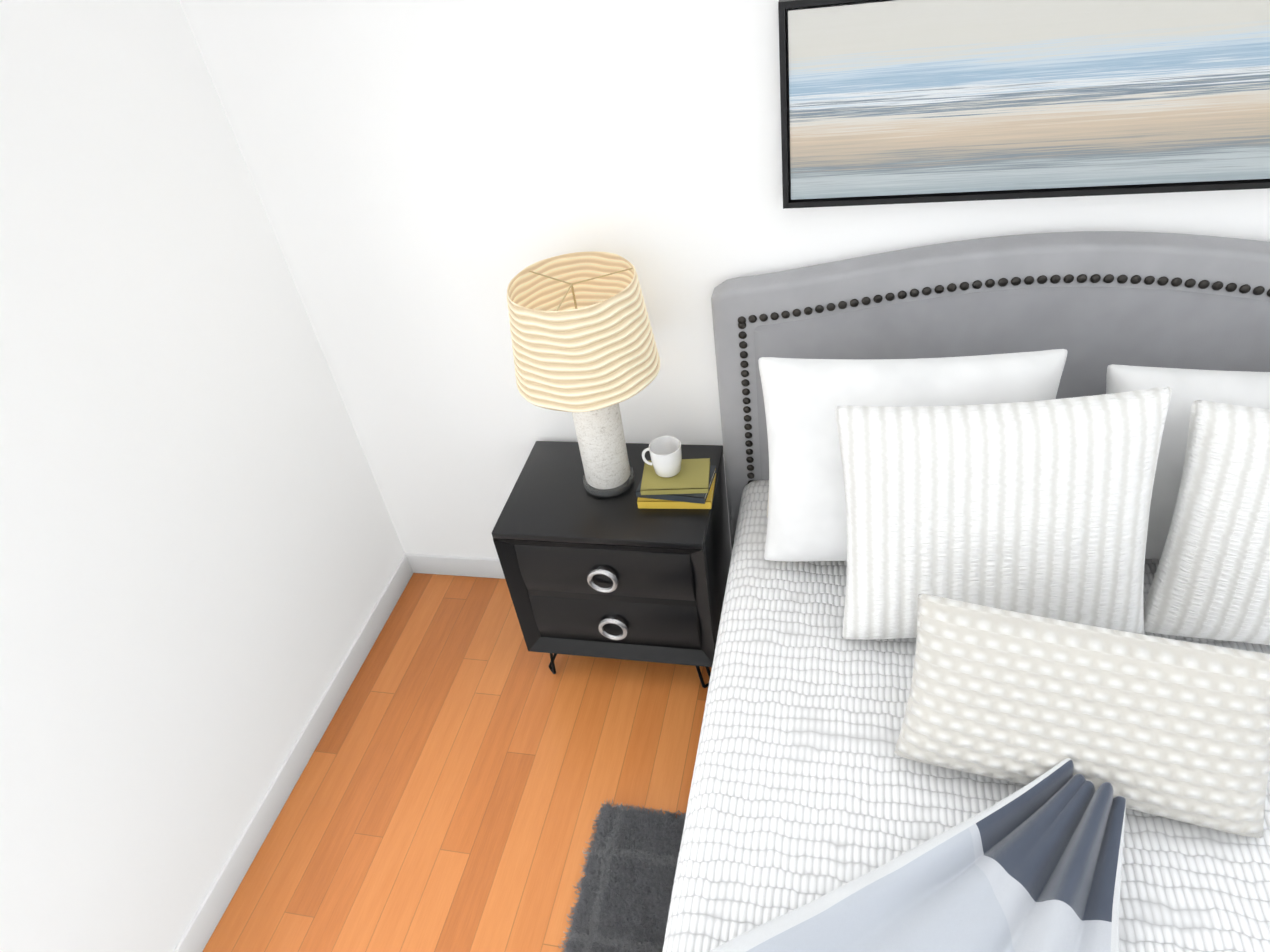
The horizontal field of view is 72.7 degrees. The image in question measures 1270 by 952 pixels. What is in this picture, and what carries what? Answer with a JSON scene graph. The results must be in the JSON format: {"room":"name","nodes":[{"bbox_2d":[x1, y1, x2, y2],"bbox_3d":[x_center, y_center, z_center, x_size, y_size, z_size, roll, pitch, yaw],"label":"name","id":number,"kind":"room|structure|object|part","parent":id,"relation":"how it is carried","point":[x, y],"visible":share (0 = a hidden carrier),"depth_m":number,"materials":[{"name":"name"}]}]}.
{"room":"bedroom","nodes":[
{"label":"bedroom","id":0,"kind":"room"},
{"bbox_2d":[0,0,404,951],"bbox_3d":[-1.417,0.367,1.628,0.120,2.440,2.950,2,40,14],"label":"wall","id":1,"kind":"structure","parent":0,"point":[202,552],"depth_m":2.14,"materials":[{"name":"white paint"}]},
{"bbox_2d":[174,553,413,951],"bbox_3d":[-1.202,1.272,2.341,0.013,0.100,2.880,2,40,14],"label":"baseboard","id":2,"kind":"structure","parent":1,"relation":"attached to","point":[200,929],"depth_m":2.72,"materials":[{"name":"white wood"}]},
{"bbox_2d":[203,573,711,951],"bbox_3d":[0.647,1.415,1.941,4.040,0.100,3.190,2,40,14],"label":"floor","id":3,"kind":"structure","parent":0,"point":[473,764],"depth_m":2.66,"materials":[{"name":"brown wood"}]},
{"bbox_2d":[492,441,730,687],"bbox_3d":[-0.028,0.303,2.831,0.627,0.689,0.458,2,40,14],"label":"nightstand","id":4,"kind":"object","parent":3,"relation":"on","point":[623,576],"visible":0.9,"depth_m":2.62,"materials":[{"name":"black paint"}]},
{"bbox_2d":[507,251,659,496],"bbox_3d":[-0.122,-0.246,2.436,0.404,0.673,0.404,2,40,14],"label":"lamp","id":5,"kind":"object","parent":4,"relation":"on","point":[585,350],"visible":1,"depth_m":2.25,"materials":[{"name":"fabric"}]},
{"bbox_3d":[-0.147,-0.400,2.313,0.404,0.277,0.404,2,40,14],"label":"lamp shade","id":6,"kind":"part","parent":5,"relation":"part of","materials":[{"name":"beige fabric"}]},
{"bbox_2d":[636,458,715,508],"bbox_3d":[0.123,0.019,2.546,0.223,0.063,0.172,2,40,14],"label":"books","id":7,"kind":"object","parent":4,"relation":"on","point":[690,484],"visible":0.88,"depth_m":2.50,"materials":[{"name":"yellow paper"}]},
{"bbox_2d":[642,436,681,476],"bbox_3d":[0.079,-0.053,2.517,0.120,0.092,0.094,2,40,14],"label":"mug","id":8,"kind":"object","parent":7,"relation":"on","point":[666,455],"visible":1,"depth_m":2.50,"materials":[{"name":"white ceramic"}]},
{"bbox_2d":[558,800,685,951],"bbox_3d":[0.778,1.528,1.679,2.156,0.014,1.636,2,40,14],"label":"rug","id":9,"kind":"object","parent":3,"relation":"on","point":[626,887],"visible":0.29,"depth_m":2.34,"materials":[{"name":"grey carpet"}]},
{"bbox_2d":[662,231,1269,951],"bbox_3d":[0.837,0.694,1.624,1.856,1.360,2.404,2,40,14],"label":"bed","id":10,"kind":"object","parent":3,"relation":"on","point":[990,669],"visible":1,"depth_m":1.84,"materials":[{"name":"grey fabric"}]},
{"bbox_2d":[662,758,1125,951],"bbox_3d":[0.344,1.227,1.492,1.008,0.766,1.329,2,40,14],"label":"throw","id":11,"kind":"object","parent":10,"relation":"on","point":[774,856],"depth_m":1.64,"materials":[{"name":"white fabric"}]},
{"bbox_2d":[758,348,1067,565],"bbox_3d":[0.665,-0.029,2.150,0.740,0.620,0.174,0,27,12],"label":"pillow","id":12,"kind":"object","parent":10,"relation":"on","point":[807,524],"depth_m":2.05,"materials":[{"name":"white fabric"}]},
{"bbox_2d":[662,479,1269,951],"bbox_3d":[0.930,0.944,1.814,1.672,0.543,2.220,2,40,14],"label":"quilt","id":13,"kind":"object","parent":10,"relation":"on","point":[800,790],"depth_m":1.82,"materials":[{"name":"white fabric"}]},
{"bbox_3d":[1.128,-0.035,2.474,1.750,1.360,0.092,2,40,14],"label":"headboard","id":14,"kind":"part","parent":10,"relation":"part of","materials":[{"name":"grey fabric"}]},
{"bbox_2d":[179,0,1269,558],"bbox_3d":[0.802,-0.539,2.300,4.040,2.440,0.120,2,40,14],"label":"wall","id":15,"kind":"structure","parent":0,"point":[431,178],"depth_m":2.29,"materials":[{"name":"white paint"}]},
{"bbox_2d":[406,553,504,578],"bbox_3d":[0.938,0.410,2.973,3.800,0.100,0.017,2,40,14],"label":"baseboard","id":16,"kind":"structure","parent":15,"relation":"attached to","point":[421,563],"depth_m":3.37,"materials":[{"name":"white wood"}]},
{"bbox_2d":[778,0,1269,208],"bbox_3d":[0.962,-0.844,1.885,1.270,0.465,0.043,2,40,14],"label":"art","id":17,"kind":"object","parent":15,"relation":"attached to","point":[902,101],"visible":0.94,"depth_m":1.90,"materials":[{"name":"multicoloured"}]}
]}

